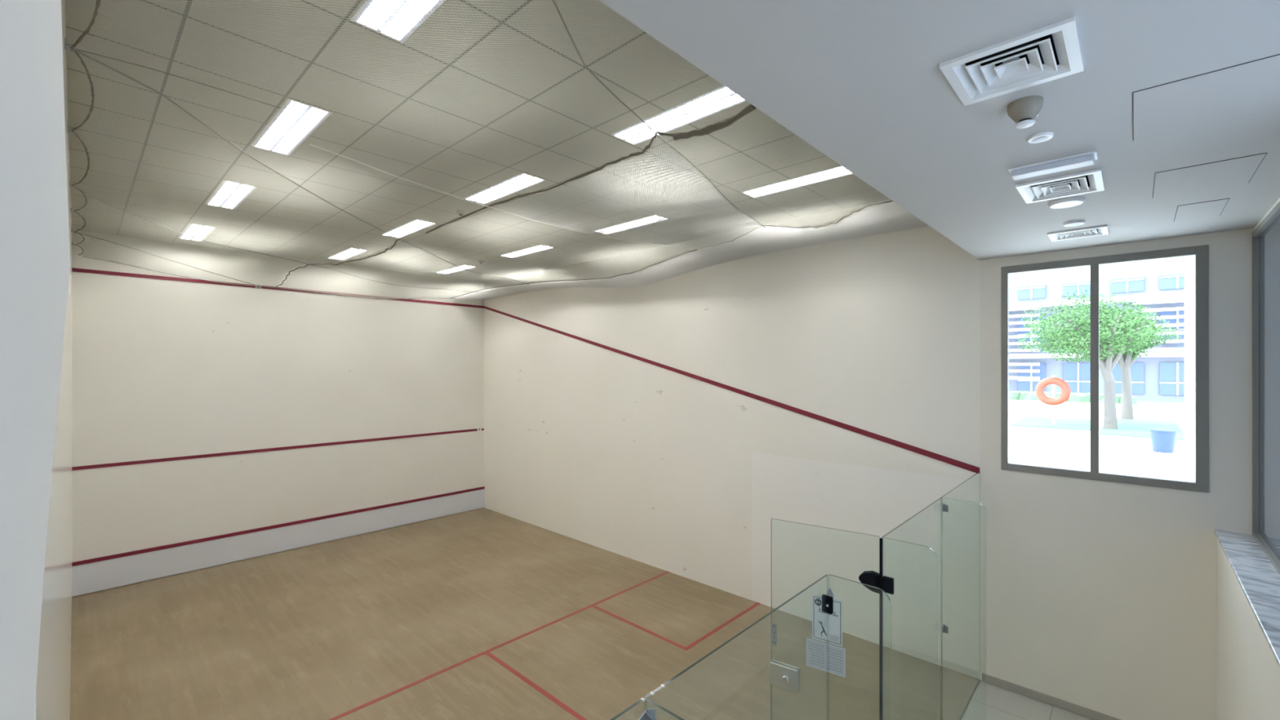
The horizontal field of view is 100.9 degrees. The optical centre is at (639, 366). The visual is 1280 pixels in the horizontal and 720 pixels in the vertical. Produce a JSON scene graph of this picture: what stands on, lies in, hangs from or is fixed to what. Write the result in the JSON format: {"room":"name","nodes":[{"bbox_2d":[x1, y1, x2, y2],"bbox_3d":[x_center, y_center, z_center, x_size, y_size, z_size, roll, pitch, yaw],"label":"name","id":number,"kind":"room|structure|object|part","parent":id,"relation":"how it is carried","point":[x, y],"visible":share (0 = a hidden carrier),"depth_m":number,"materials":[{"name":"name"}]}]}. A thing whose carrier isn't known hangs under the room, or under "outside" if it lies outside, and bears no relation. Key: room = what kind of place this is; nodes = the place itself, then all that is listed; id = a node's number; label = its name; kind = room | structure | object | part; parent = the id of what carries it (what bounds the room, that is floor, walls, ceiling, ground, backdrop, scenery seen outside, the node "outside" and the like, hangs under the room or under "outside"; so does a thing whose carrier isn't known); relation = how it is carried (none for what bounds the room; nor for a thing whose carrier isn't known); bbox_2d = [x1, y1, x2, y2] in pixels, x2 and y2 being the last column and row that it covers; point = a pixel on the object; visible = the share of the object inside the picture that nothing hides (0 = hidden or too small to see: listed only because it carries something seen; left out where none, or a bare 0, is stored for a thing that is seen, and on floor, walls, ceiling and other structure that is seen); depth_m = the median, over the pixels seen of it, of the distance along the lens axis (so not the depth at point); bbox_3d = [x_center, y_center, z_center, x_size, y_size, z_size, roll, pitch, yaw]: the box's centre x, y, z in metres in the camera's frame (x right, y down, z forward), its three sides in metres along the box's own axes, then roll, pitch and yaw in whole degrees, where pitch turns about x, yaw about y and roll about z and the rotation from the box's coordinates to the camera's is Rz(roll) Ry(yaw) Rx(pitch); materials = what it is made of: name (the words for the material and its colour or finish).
{"room":"sports hall","nodes":[
{"label":"sports hall","id":0,"kind":"room"},
{"bbox_2d":[0,0,71,719],"bbox_3d":[-3.735,0.658,3.332,11.780,5.358,0.234,0,0,43],"label":"wall","id":1,"kind":"structure","parent":0,"point":[35,252],"depth_m":0.45,"materials":[{"name":"paint"}]},
{"bbox_2d":[63,37,75,52],"bbox_3d":[-2.767,-1.557,2.566,0.024,0.052,0.042,0,0,43],"label":"wall hook","id":2,"kind":"object","parent":1,"relation":"attached to","point":[65,44],"visible":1,"depth_m":2.56,"materials":[{"name":"grey metal"}]},
{"bbox_3d":[-2.778,-1.560,2.555,0.024,0.045,0.007,0,0,43],"label":"plate","id":3,"kind":"part","parent":2,"relation":"part of","materials":[{"name":"grey metal"}]},
{"bbox_2d":[66,124,75,134],"bbox_3d":[-3.752,-1.557,3.490,0.024,0.052,0.042,0,0,43],"label":"wall hook","id":4,"kind":"object","parent":1,"relation":"attached to","point":[68,129],"visible":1,"depth_m":3.47,"materials":[{"name":"grey metal"}]},
{"bbox_3d":[-5.685,-1.557,5.302,0.024,0.053,0.042,0,0,43],"label":"wall hook","id":5,"kind":"object","parent":1,"relation":"attached to","visible":0},
{"bbox_2d":[69,0,928,299],"bbox_3d":[-2.230,-1.444,6.441,9.685,0.260,6.416,0,0,43],"label":"net","id":6,"kind":"object","parent":5,"relation":"hanging from","point":[772,238],"visible":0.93,"depth_m":4.54,"materials":[{"name":"grey fabric"}]},
{"bbox_3d":[-4.373,-1.558,4.127,9.483,0.017,0.109,0,0,43],"label":"border cord","id":7,"kind":"part","parent":6,"relation":"part of","materials":[{"name":"black fabric"}]},
{"bbox_3d":[-6.567,-1.457,7.556,0.157,0.204,2.892,0,0,2],"label":"support cord","id":8,"kind":"part","parent":6,"relation":"part of","materials":[{"name":"grey fabric"}]},
{"bbox_3d":[-2.440,-1.534,2.834,0.852,0.047,0.018,0,0,-37],"label":"support cord","id":9,"kind":"part","parent":6,"relation":"part of","materials":[{"name":"black fabric"}]},
{"bbox_3d":[-5.731,-1.436,9.772,0.021,0.242,6.301,0,0,43],"label":"border cord","id":10,"kind":"part","parent":6,"relation":"part of","materials":[{"name":"black fabric"}]},
{"bbox_3d":[-3.904,-1.514,8.009,3.306,0.089,6.394,0,0,43],"label":"support cord","id":11,"kind":"part","parent":6,"relation":"part of","materials":[{"name":"black fabric"}]},
{"bbox_3d":[-2.341,-1.510,6.545,4.788,0.098,6.394,0,0,43],"label":"support cord","id":12,"kind":"part","parent":6,"relation":"part of","materials":[{"name":"black fabric"}]},
{"bbox_3d":[-4.578,-1.471,7.865,4.304,0.205,0.316,0,0,37],"label":"seam cord","id":13,"kind":"part","parent":6,"relation":"part of","materials":[{"name":"grey fabric"}]},
{"bbox_3d":[-0.527,-1.533,5.647,5.301,0.053,0.726,0,0,-42],"label":"support cord","id":14,"kind":"part","parent":6,"relation":"part of","materials":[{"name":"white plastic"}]},
{"bbox_3d":[-0.753,-1.558,4.483,4.790,0.033,0.217,0,0,43],"label":"seam cord","id":15,"kind":"part","parent":6,"relation":"part of","materials":[{"name":"grey fabric"}]},
{"bbox_3d":[-1.585,-1.444,7.111,9.613,0.240,3.520,0,0,43],"label":"net panel","id":16,"kind":"part","parent":6,"relation":"part of","materials":[{"name":"grey fabric"}]},
{"bbox_3d":[0.410,-1.514,3.908,0.250,0.088,6.727,0,0,25],"label":"support cord","id":17,"kind":"part","parent":6,"relation":"part of","materials":[{"name":"grey fabric"}]},
{"bbox_3d":[-0.571,-1.494,8.212,0.551,0.155,9.636,0,0,-44],"label":"seam cord","id":18,"kind":"part","parent":6,"relation":"part of","materials":[{"name":"grey fabric"}]},
{"bbox_3d":[-0.424,-1.463,8.349,9.613,0.202,1.159,0,0,43],"label":"net panel","id":19,"kind":"part","parent":6,"relation":"part of","materials":[{"name":"white fabric"}]},
{"bbox_2d":[71,229,484,596],"bbox_3d":[-5.850,0.658,9.835,0.200,5.358,6.830,0,0,43],"label":"wall","id":20,"kind":"structure","parent":0,"point":[161,368],"depth_m":8.91,"materials":[{"name":"paint"}]},
{"bbox_2d":[71,488,484,596],"bbox_3d":[-5.769,3.014,9.759,0.022,0.423,6.430,0,0,43],"label":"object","id":21,"kind":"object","parent":20,"relation":"attached to","point":[91,577],"depth_m":8.93,"materials":[{"name":"white metal"}]},
{"bbox_2d":[71,428,484,470],"bbox_3d":[-5.775,1.437,9.762,0.008,0.050,6.425,0,0,43],"label":"trim","id":22,"kind":"structure","parent":20,"relation":"attached to","point":[112,464],"depth_m":8.93,"materials":[{"name":"red paint"}]},
{"bbox_2d":[71,267,484,308],"bbox_3d":[-5.772,-1.358,9.763,0.012,0.050,6.430,0,0,43],"label":"trim","id":23,"kind":"structure","parent":20,"relation":"attached to","point":[73,269],"depth_m":8.52,"materials":[{"name":"red"}]},
{"bbox_2d":[71,486,484,566],"bbox_3d":[-5.766,2.777,9.757,0.030,0.050,6.430,0,0,43],"label":"trim","id":24,"kind":"structure","parent":20,"relation":"attached to","point":[198,540],"depth_m":8.92,"materials":[{"name":"red"}]},
{"bbox_2d":[65,0,889,282],"bbox_3d":[-2.304,-1.971,6.511,9.920,0.100,6.830,0,0,43],"label":"ceiling","id":25,"kind":"structure","parent":0,"point":[78,13],"depth_m":4.09,"materials":[{"name":"tile"}]},
{"bbox_2d":[178,223,214,240],"bbox_3d":[-6.393,-1.945,7.617,1.186,0.051,0.286,0,0,43],"label":"ceiling light","id":26,"kind":"object","parent":25,"relation":"attached to","point":[202,227],"visible":0.36,"depth_m":7.55,"materials":[{"name":"white plastic"}]},
{"bbox_2d":[205,181,256,208],"bbox_3d":[-4.628,-1.945,5.962,1.186,0.051,0.286,0,0,43],"label":"ceiling light","id":27,"kind":"object","parent":25,"relation":"attached to","point":[225,184],"visible":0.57,"depth_m":5.97,"materials":[{"name":"white plastic"}]},
{"bbox_2d":[250,98,332,155],"bbox_3d":[-2.862,-1.945,4.307,1.186,0.051,0.286,0,0,43],"label":"ceiling light","id":28,"kind":"object","parent":25,"relation":"attached to","point":[309,113],"visible":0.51,"depth_m":4.27,"materials":[{"name":"white plastic"}]},
{"bbox_2d":[327,248,366,260],"bbox_3d":[-5.032,-1.945,9.069,1.186,0.051,0.286,0,0,43],"label":"ceiling light","id":29,"kind":"object","parent":25,"relation":"attached to","point":[348,248],"visible":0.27,"depth_m":9.04,"materials":[{"name":"white plastic"}]},
{"bbox_2d":[351,0,445,43],"bbox_3d":[-1.075,-1.945,2.632,1.186,0.051,0.286,0,0,43],"label":"ceiling light","id":30,"kind":"object","parent":25,"relation":"attached to","point":[442,2],"visible":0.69,"depth_m":2.92,"materials":[{"name":"white plastic"}]},
{"bbox_2d":[379,219,431,238],"bbox_3d":[-3.267,-1.945,7.414,1.186,0.051,0.286,0,0,43],"label":"ceiling light","id":31,"kind":"object","parent":25,"relation":"attached to","point":[417,220],"visible":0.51,"depth_m":7.42,"materials":[{"name":"white plastic"}]},
{"bbox_2d":[439,264,475,273],"bbox_3d":[-3.678,-1.945,10.514,1.186,0.051,0.286,0,0,43],"label":"ceiling light","id":32,"kind":"object","parent":25,"relation":"attached to","point":[452,268],"visible":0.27,"depth_m":10.47,"materials":[{"name":"white"}]},
{"bbox_2d":[456,209,465,215],"bbox_3d":[-2.211,-1.891,6.518,0.100,0.060,0.100,0,0,43],"label":"ceiling detector","id":33,"kind":"object","parent":25,"relation":"attached to","point":[460,211],"visible":0.52,"depth_m":6.48,"materials":[{"name":"beige plastic"}]},
{"bbox_2d":[462,173,545,203],"bbox_3d":[-1.501,-1.945,5.759,1.186,0.051,0.286,0,0,43],"label":"ceiling light","id":34,"kind":"object","parent":25,"relation":"attached to","point":[526,176],"visible":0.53,"depth_m":5.70,"materials":[{"name":"white plastic"}]},
{"bbox_2d":[506,244,554,257],"bbox_3d":[-1.913,-1.945,8.859,1.186,0.051,0.286,0,0,43],"label":"ceiling light","id":35,"kind":"object","parent":25,"relation":"attached to","point":[536,251],"visible":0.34,"depth_m":8.84,"materials":[{"name":"white plastic"}]},
{"bbox_2d":[599,214,663,234],"bbox_3d":[-0.147,-1.945,7.204,1.186,0.051,0.286,0,0,43],"label":"ceiling light","id":36,"kind":"object","parent":25,"relation":"attached to","point":[647,217],"visible":0.16,"depth_m":7.16,"materials":[{"name":"white plastic"}]},
{"bbox_2d":[611,85,745,143],"bbox_3d":[0.286,-1.945,4.084,1.186,0.051,0.286,0,0,43],"label":"ceiling light","id":37,"kind":"object","parent":25,"relation":"attached to","point":[624,135],"visible":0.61,"depth_m":4.08,"materials":[{"name":"white plastic"}]},
{"bbox_2d":[740,165,853,198],"bbox_3d":[1.640,-1.945,5.528,1.186,0.051,0.286,0,0,43],"label":"ceiling light","id":38,"kind":"object","parent":25,"relation":"attached to","point":[822,172],"visible":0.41,"depth_m":5.55,"materials":[{"name":"white plastic"}]},
{"bbox_2d":[70,507,1093,719],"bbox_3d":[-1.479,3.287,5.739,11.780,0.100,6.430,0,0,43],"label":"floor","id":39,"kind":"structure","parent":0,"point":[327,630],"depth_m":6.12,"materials":[{"name":"brown wood"}]},
{"bbox_2d":[328,571,669,719],"bbox_3d":[-1.745,3.236,5.988,0.050,0.002,6.430,0,0,43],"label":"court line","id":40,"kind":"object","parent":39,"relation":"on","point":[367,704],"depth_m":5.91,"materials":[{"name":"red paint"}]},
{"bbox_2d":[485,652,586,719],"bbox_3d":[-0.206,3.236,4.545,4.169,0.002,0.050,0,0,43],"label":"court line","id":41,"kind":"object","parent":39,"relation":"on","point":[519,675],"depth_m":5.31,"materials":[{"name":"red paint"}]},
{"bbox_2d":[592,602,760,650],"bbox_3d":[0.500,3.236,7.168,1.612,0.002,1.637,0,0,43],"label":"court line","id":42,"kind":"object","parent":39,"relation":"on","point":[742,613],"depth_m":6.55,"materials":[{"name":"red paint"}]},
{"bbox_2d":[610,471,985,719],"bbox_3d":[1.422,2.161,3.019,0.336,2.152,6.422,0,0,43],"label":"glass wall","id":43,"kind":"structure","parent":39,"relation":"on","point":[827,601],"depth_m":2.36,"materials":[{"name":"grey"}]},
{"bbox_3d":[-0.434,2.162,1.254,0.010,2.150,1.308,0,0,43],"label":"panel","id":44,"kind":"part","parent":43,"relation":"part of","materials":[{"name":"clear glass"}]},
{"bbox_3d":[0.007,1.182,1.711,0.006,0.120,0.040,0,0,43],"label":"clamp plate","id":45,"kind":"part","parent":43,"relation":"part of","materials":[{"name":"grey metal"}]},
{"bbox_3d":[0.031,1.182,1.707,0.034,0.120,0.005,0,0,43],"label":"fin plate","id":46,"kind":"part","parent":43,"relation":"part of","materials":[{"name":"grey metal"}]},
{"bbox_3d":[0.037,1.182,1.743,0.006,0.120,0.040,0,0,43],"label":"clamp plate","id":47,"kind":"part","parent":43,"relation":"part of","materials":[{"name":"grey metal"}]},
{"bbox_3d":[0.499,2.162,2.249,0.010,2.150,1.408,0,0,43],"label":"panel","id":48,"kind":"part","parent":43,"relation":"part of","materials":[{"name":"clear glass"}]},
{"bbox_2d":[769,518,893,719],"bbox_3d":[1.260,2.158,3.537,0.804,2.142,0.086,0,0,34],"label":"door","id":49,"kind":"structure","parent":43,"relation":"in","point":[783,675],"depth_m":3.40,"materials":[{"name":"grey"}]},
{"bbox_3d":[1.008,2.178,3.707,0.195,0.148,0.022,0,0,34],"label":"lock plate","id":50,"kind":"part","parent":49,"relation":"part of","materials":[{"name":"silver metal"}]},
{"bbox_3d":[1.025,2.178,3.734,0.195,0.148,0.018,0,0,34],"label":"lock plate","id":51,"kind":"part","parent":49,"relation":"part of","materials":[{"name":"silver metal"}]},
{"bbox_2d":[806,637,845,677],"bbox_3d":[1.249,1.958,3.558,0.256,0.190,0.001,0,0,34],"label":"notice","id":52,"kind":"object","parent":49,"relation":"attached to","point":[826,657],"visible":1,"depth_m":3.55,"materials":[{"name":"white paper"}]},
{"bbox_2d":[808,642,841,672],"bbox_3d":[1.247,1.958,3.558,0.215,0.139,0.001,0,0,34],"label":"print","id":53,"kind":"object","parent":52,"relation":"attached to","point":[810,642],"depth_m":3.56},
{"bbox_2d":[812,593,842,646],"bbox_3d":[1.257,1.703,3.553,0.198,0.308,0.002,0,0,34],"label":"notice","id":54,"kind":"object","parent":49,"relation":"attached to","point":[826,627],"visible":0.85,"depth_m":3.55,"materials":[{"name":"white paper"}]},
{"bbox_2d":[814,598,822,605],"bbox_3d":[1.208,1.599,3.585,0.048,0.048,0.001,0,0,34],"label":"print","id":55,"kind":"object","parent":54,"relation":"attached to","point":[818,602],"depth_m":3.58,"materials":[{"name":"white paper"}]},
{"bbox_2d":[818,620,826,635],"bbox_3d":[1.234,1.772,3.567,0.056,0.105,0.001,0,0,34],"label":"print","id":56,"kind":"object","parent":54,"relation":"attached to","point":[820,622],"depth_m":3.57},
{"bbox_3d":[2.020,2.162,3.871,0.010,2.150,1.417,0,0,43],"label":"panel","id":57,"kind":"part","parent":43,"relation":"part of","materials":[{"name":"clear glass"}]},
{"bbox_3d":[2.534,2.177,4.377,0.034,0.064,0.005,0,0,43],"label":"fin plate","id":58,"kind":"part","parent":43,"relation":"part of","materials":[{"name":"grey metal"}]},
{"bbox_3d":[2.534,1.172,4.377,0.034,0.064,0.005,0,0,43],"label":"fin plate","id":59,"kind":"part","parent":43,"relation":"part of","materials":[{"name":"grey metal"}]},
{"bbox_3d":[3.008,2.162,4.926,0.010,2.150,1.470,0,0,43],"label":"panel","id":60,"kind":"part","parent":43,"relation":"part of","materials":[{"name":"clear glass"}]},
{"bbox_2d":[484,199,1253,719],"bbox_3d":[0.788,0.658,8.157,11.780,5.358,0.200,0,0,43],"label":"wall","id":61,"kind":"structure","parent":0,"point":[658,467],"depth_m":6.21,"materials":[{"name":"paint"}]},
{"bbox_2d":[484,306,979,474],"bbox_3d":[-0.030,-0.136,8.782,9.708,2.495,0.008,0,0,43],"label":"trim","id":62,"kind":"structure","parent":61,"relation":"attached to","point":[957,463],"depth_m":6.93,"materials":[{"name":"red paint"}]},
{"bbox_2d":[982,672,1120,719],"bbox_3d":[4.122,3.198,4.886,1.640,0.078,0.012,0,0,43],"label":"baseboard","id":63,"kind":"structure","parent":61,"relation":"attached to","point":[1064,704],"depth_m":5.08,"materials":[{"name":"grey tile"}]},
{"bbox_2d":[1000,244,1208,493],"bbox_3d":[4.187,0.019,4.867,1.429,2.045,0.072,0,0,43],"label":"window","id":64,"kind":"structure","parent":61,"relation":"in","point":[1201,484],"depth_m":4.75,"materials":[{"name":"grey metal"}]},
{"bbox_2d":[599,0,1279,260],"bbox_3d":[2.066,-1.560,2.415,2.060,0.923,6.830,0,0,43],"label":"ceiling","id":65,"kind":"structure","parent":0,"point":[862,82],"depth_m":2.16,"materials":[{"name":"white paint"}]},
{"bbox_2d":[939,16,1083,106],"bbox_3d":[1.357,-1.165,1.929,0.380,0.162,0.390,0,0,43],"label":"ceiling vent","id":66,"kind":"object","parent":65,"relation":"in","point":[1051,52],"visible":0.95,"depth_m":1.94,"materials":[{"name":"grey metal"}]},
{"bbox_3d":[1.357,-1.108,1.929,0.048,0.004,0.050,0,0,43],"label":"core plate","id":67,"kind":"part","parent":66,"relation":"part of","materials":[{"name":"white metal"}]},
{"bbox_3d":[1.357,-1.096,1.929,0.168,0.024,0.172,0,0,43],"label":"louvre blade","id":68,"kind":"part","parent":66,"relation":"part of","materials":[{"name":"white metal"}]},
{"bbox_3d":[1.357,-1.096,1.929,0.092,0.024,0.094,0,0,43],"label":"louvre blade","id":69,"kind":"part","parent":66,"relation":"part of","materials":[{"name":"white metal"}]},
{"bbox_3d":[1.357,-1.096,1.929,0.244,0.024,0.250,0,0,43],"label":"louvre blade","id":70,"kind":"part","parent":66,"relation":"part of","materials":[{"name":"white metal"}]},
{"bbox_2d":[1006,95,1043,128],"bbox_3d":[1.608,-1.050,2.206,0.124,0.097,0.132,0,0,43],"label":"smoke detector","id":71,"kind":"object","parent":65,"relation":"attached to","point":[1023,111],"visible":1,"depth_m":2.17,"materials":[{"name":"beige plastic"}]},
{"bbox_2d":[1026,131,1053,143],"bbox_3d":[1.912,-1.090,2.525,0.104,0.016,0.104,0,0,43],"label":"recessed light","id":72,"kind":"object","parent":65,"relation":"in","point":[1042,136],"visible":1,"depth_m":2.51,"materials":[{"name":"white plastic"}]},
{"bbox_2d":[1007,150,1097,180],"bbox_3d":[2.229,-1.078,2.862,0.375,0.040,0.135,0,0,43],"label":"recessed light","id":73,"kind":"object","parent":65,"relation":"in","point":[1089,158],"visible":1,"depth_m":2.83,"materials":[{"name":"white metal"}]},
{"bbox_2d":[1015,168,1104,204],"bbox_3d":[2.567,-1.165,3.227,0.390,0.162,0.450,0,0,43],"label":"ceiling vent","id":74,"kind":"object","parent":65,"relation":"in","point":[1089,181],"visible":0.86,"depth_m":3.23,"materials":[{"name":"grey metal"}]},
{"bbox_3d":[2.567,-1.096,3.227,0.094,0.024,0.107,0,0,43],"label":"louvre blade","id":75,"kind":"part","parent":74,"relation":"part of","materials":[{"name":"white metal"}]},
{"bbox_3d":[2.567,-1.096,3.227,0.172,0.024,0.197,0,0,43],"label":"louvre blade","id":76,"kind":"part","parent":74,"relation":"part of","materials":[{"name":"white metal"}]},
{"bbox_3d":[2.567,-1.096,3.227,0.250,0.024,0.287,0,0,43],"label":"louvre blade","id":77,"kind":"part","parent":74,"relation":"part of","materials":[{"name":"white metal"}]},
{"bbox_2d":[1048,196,1084,208],"bbox_3d":[2.839,-1.087,3.520,0.190,0.022,0.190,0,0,43],"label":"recessed light","id":78,"kind":"object","parent":65,"relation":"attached to","point":[1068,202],"visible":1,"depth_m":3.49,"materials":[{"name":"white plastic"}]},
{"bbox_2d":[1062,220,1084,226],"bbox_3d":[3.314,-1.088,4.035,0.130,0.020,0.130,0,0,43],"label":"recessed light","id":79,"kind":"object","parent":65,"relation":"in","point":[1075,223],"visible":1,"depth_m":4.01,"materials":[{"name":"white plastic"}]},
{"bbox_2d":[1047,224,1108,241],"bbox_3d":[3.599,-1.165,4.343,0.370,0.162,0.330,0,0,43],"label":"ceiling vent","id":80,"kind":"object","parent":65,"relation":"in","point":[1102,229],"visible":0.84,"depth_m":4.33,"materials":[{"name":"grey metal"}]},
{"bbox_3d":[3.599,-1.096,4.343,0.089,0.024,0.081,0,0,43],"label":"louvre blade","id":81,"kind":"part","parent":80,"relation":"part of","materials":[{"name":"white metal"}]},
{"bbox_3d":[3.599,-1.096,4.343,0.163,0.024,0.147,0,0,43],"label":"louvre blade","id":82,"kind":"part","parent":80,"relation":"part of","materials":[{"name":"white metal"}]},
{"bbox_3d":[3.599,-1.096,4.343,0.237,0.024,0.213,0,0,43],"label":"louvre blade","id":83,"kind":"part","parent":80,"relation":"part of","materials":[{"name":"white metal"}]},
{"bbox_2d":[1173,198,1229,221],"bbox_3d":[3.944,-1.096,3.725,0.238,0.003,0.536,0,0,43],"label":"access panel","id":84,"kind":"object","parent":65,"relation":"attached to","point":[1215,207],"visible":1,"depth_m":3.71,"materials":[{"name":"grey"}]},
{"bbox_2d":[1132,53,1279,140],"bbox_3d":[2.407,-1.096,2.130,0.618,0.003,0.616,0,0,43],"label":"access panel","id":85,"kind":"object","parent":65,"relation":"attached to","point":[1250,88],"visible":1,"depth_m":2.16,"materials":[{"name":"grey"}]},
{"bbox_2d":[1152,152,1266,198],"bbox_3d":[3.278,-1.096,3.078,0.414,0.003,0.611,0,0,43],"label":"access panel","id":86,"kind":"object","parent":65,"relation":"attached to","point":[1239,171],"visible":1,"depth_m":3.04,"materials":[{"name":"grey paint"}]},
{"bbox_2d":[1008,255,1195,288],"bbox_3d":[3.902,-1.313,7.342,14.000,0.300,2.870,0,0,43],"label":"canopy","id":87,"kind":"object","parent":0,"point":[1178,264],"depth_m":6.53,"materials":[{"name":"white"}]},
{"bbox_2d":[1217,198,1279,719],"bbox_3d":[2.603,1.069,1.774,0.400,4.535,6.630,0,0,43],"label":"wall","id":88,"kind":"structure","parent":0,"point":[1248,671],"depth_m":3.35,"materials":[{"name":"paint"}]},
{"bbox_2d":[1214,529,1279,667],"bbox_3d":[2.595,1.349,1.920,0.212,0.025,6.430,0,0,43],"label":"window sill","id":89,"kind":"structure","parent":88,"relation":"attached to","point":[1256,575],"depth_m":3.32,"materials":[{"name":"stone"}]},
{"bbox_2d":[1252,201,1279,574],"bbox_3d":[2.891,0.137,2.053,0.062,2.400,5.830,0,0,43],"label":"window","id":90,"kind":"structure","parent":88,"relation":"in","point":[1266,237],"depth_m":3.89,"materials":[{"name":"grey metal"}]},
{"label":"outside","id":91,"kind":"structure","parent":0,"visible":0},
{"bbox_2d":[1008,401,1184,480],"bbox_3d":[12.794,1.697,15.365,80.000,0.200,80.000,0,0,43],"label":"ground","id":92,"kind":"structure","parent":91,"point":[1041,446],"depth_m":9.97,"materials":[{"name":"white concrete"}]},
{"bbox_2d":[1008,416,1089,431],"bbox_3d":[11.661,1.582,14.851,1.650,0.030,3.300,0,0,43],"label":"lawn","id":93,"kind":"structure","parent":92,"relation":"on","point":[1028,421],"depth_m":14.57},
{"bbox_2d":[1052,375,1054,424],"bbox_3d":[11.207,0.917,14.330,0.060,1.360,0.138,0,0,43],"label":"post","id":94,"kind":"object","parent":93,"relation":"on","point":[1053,385],"visible":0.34,"depth_m":14.34,"materials":[{"name":"white"}]},
{"bbox_2d":[1035,377,1071,405],"bbox_3d":[11.098,0.667,14.214,0.760,0.760,0.140,0,0,43],"label":"lifebuoy","id":95,"kind":"object","parent":94,"relation":"hanging from","point":[1064,397],"visible":1,"depth_m":14.16,"materials":[{"name":"orange plastic"}]},
{"bbox_2d":[1008,391,1137,404],"bbox_3d":[13.901,1.257,19.821,6.971,0.680,0.770,0,0,43],"label":"hedge","id":96,"kind":"object","parent":92,"relation":"on","point":[1013,395],"visible":0.2,"depth_m":18.49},
{"bbox_2d":[1008,273,1184,403],"bbox_3d":[23.651,-2.083,26.947,50.000,7.360,8.250,0,0,43],"label":"apartment building","id":97,"kind":"structure","parent":92,"relation":"on","point":[1158,376],"depth_m":24.11,"materials":[{"name":"grey"}]},
{"bbox_2d":[1008,400,1184,418],"bbox_3d":[14.931,1.407,17.645,16.000,0.380,0.250,0,0,43],"label":"wall","id":98,"kind":"structure","parent":92,"relation":"on","point":[1067,407],"depth_m":17.56,"materials":[{"name":"white"}]},
{"bbox_2d":[1072,306,1181,419],"bbox_3d":[14.413,-0.101,15.882,1.967,3.404,2.388,0,0,-15],"label":"broadleaf tree","id":99,"kind":"object","parent":92,"relation":"on","point":[1126,359],"visible":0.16,"depth_m":15.66,"materials":[{"name":"green plant"}]},
{"bbox_2d":[1098,418,1184,439],"bbox_3d":[13.006,1.582,13.727,1.450,0.030,5.100,0,0,43],"label":"lawn","id":100,"kind":"structure","parent":92,"relation":"on","point":[1126,428],"depth_m":13.41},
{"bbox_2d":[1014,289,1170,429],"bbox_3d":[11.560,-0.189,13.616,3.013,3.580,2.916,0,0,43],"label":"broadleaf tree","id":101,"kind":"object","parent":100,"relation":"on","point":[1113,345],"visible":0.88,"depth_m":13.19,"materials":[{"name":"green plant"}]},
{"bbox_2d":[1147,428,1178,453],"bbox_3d":[9.753,1.389,9.855,0.406,0.415,0.406,0,0,43],"label":"bucket","id":102,"kind":"object","parent":92,"relation":"on","point":[1162,441],"visible":1,"depth_m":9.74,"materials":[{"name":"blue plastic"}]},
{"bbox_2d":[1184,267,1195,481],"bbox_3d":[6.816,0.217,6.269,0.480,2.760,0.450,0,0,43],"label":"column","id":103,"kind":"structure","parent":92,"relation":"on","point":[1189,274],"depth_m":6.25,"materials":[{"name":"white"}]}
]}

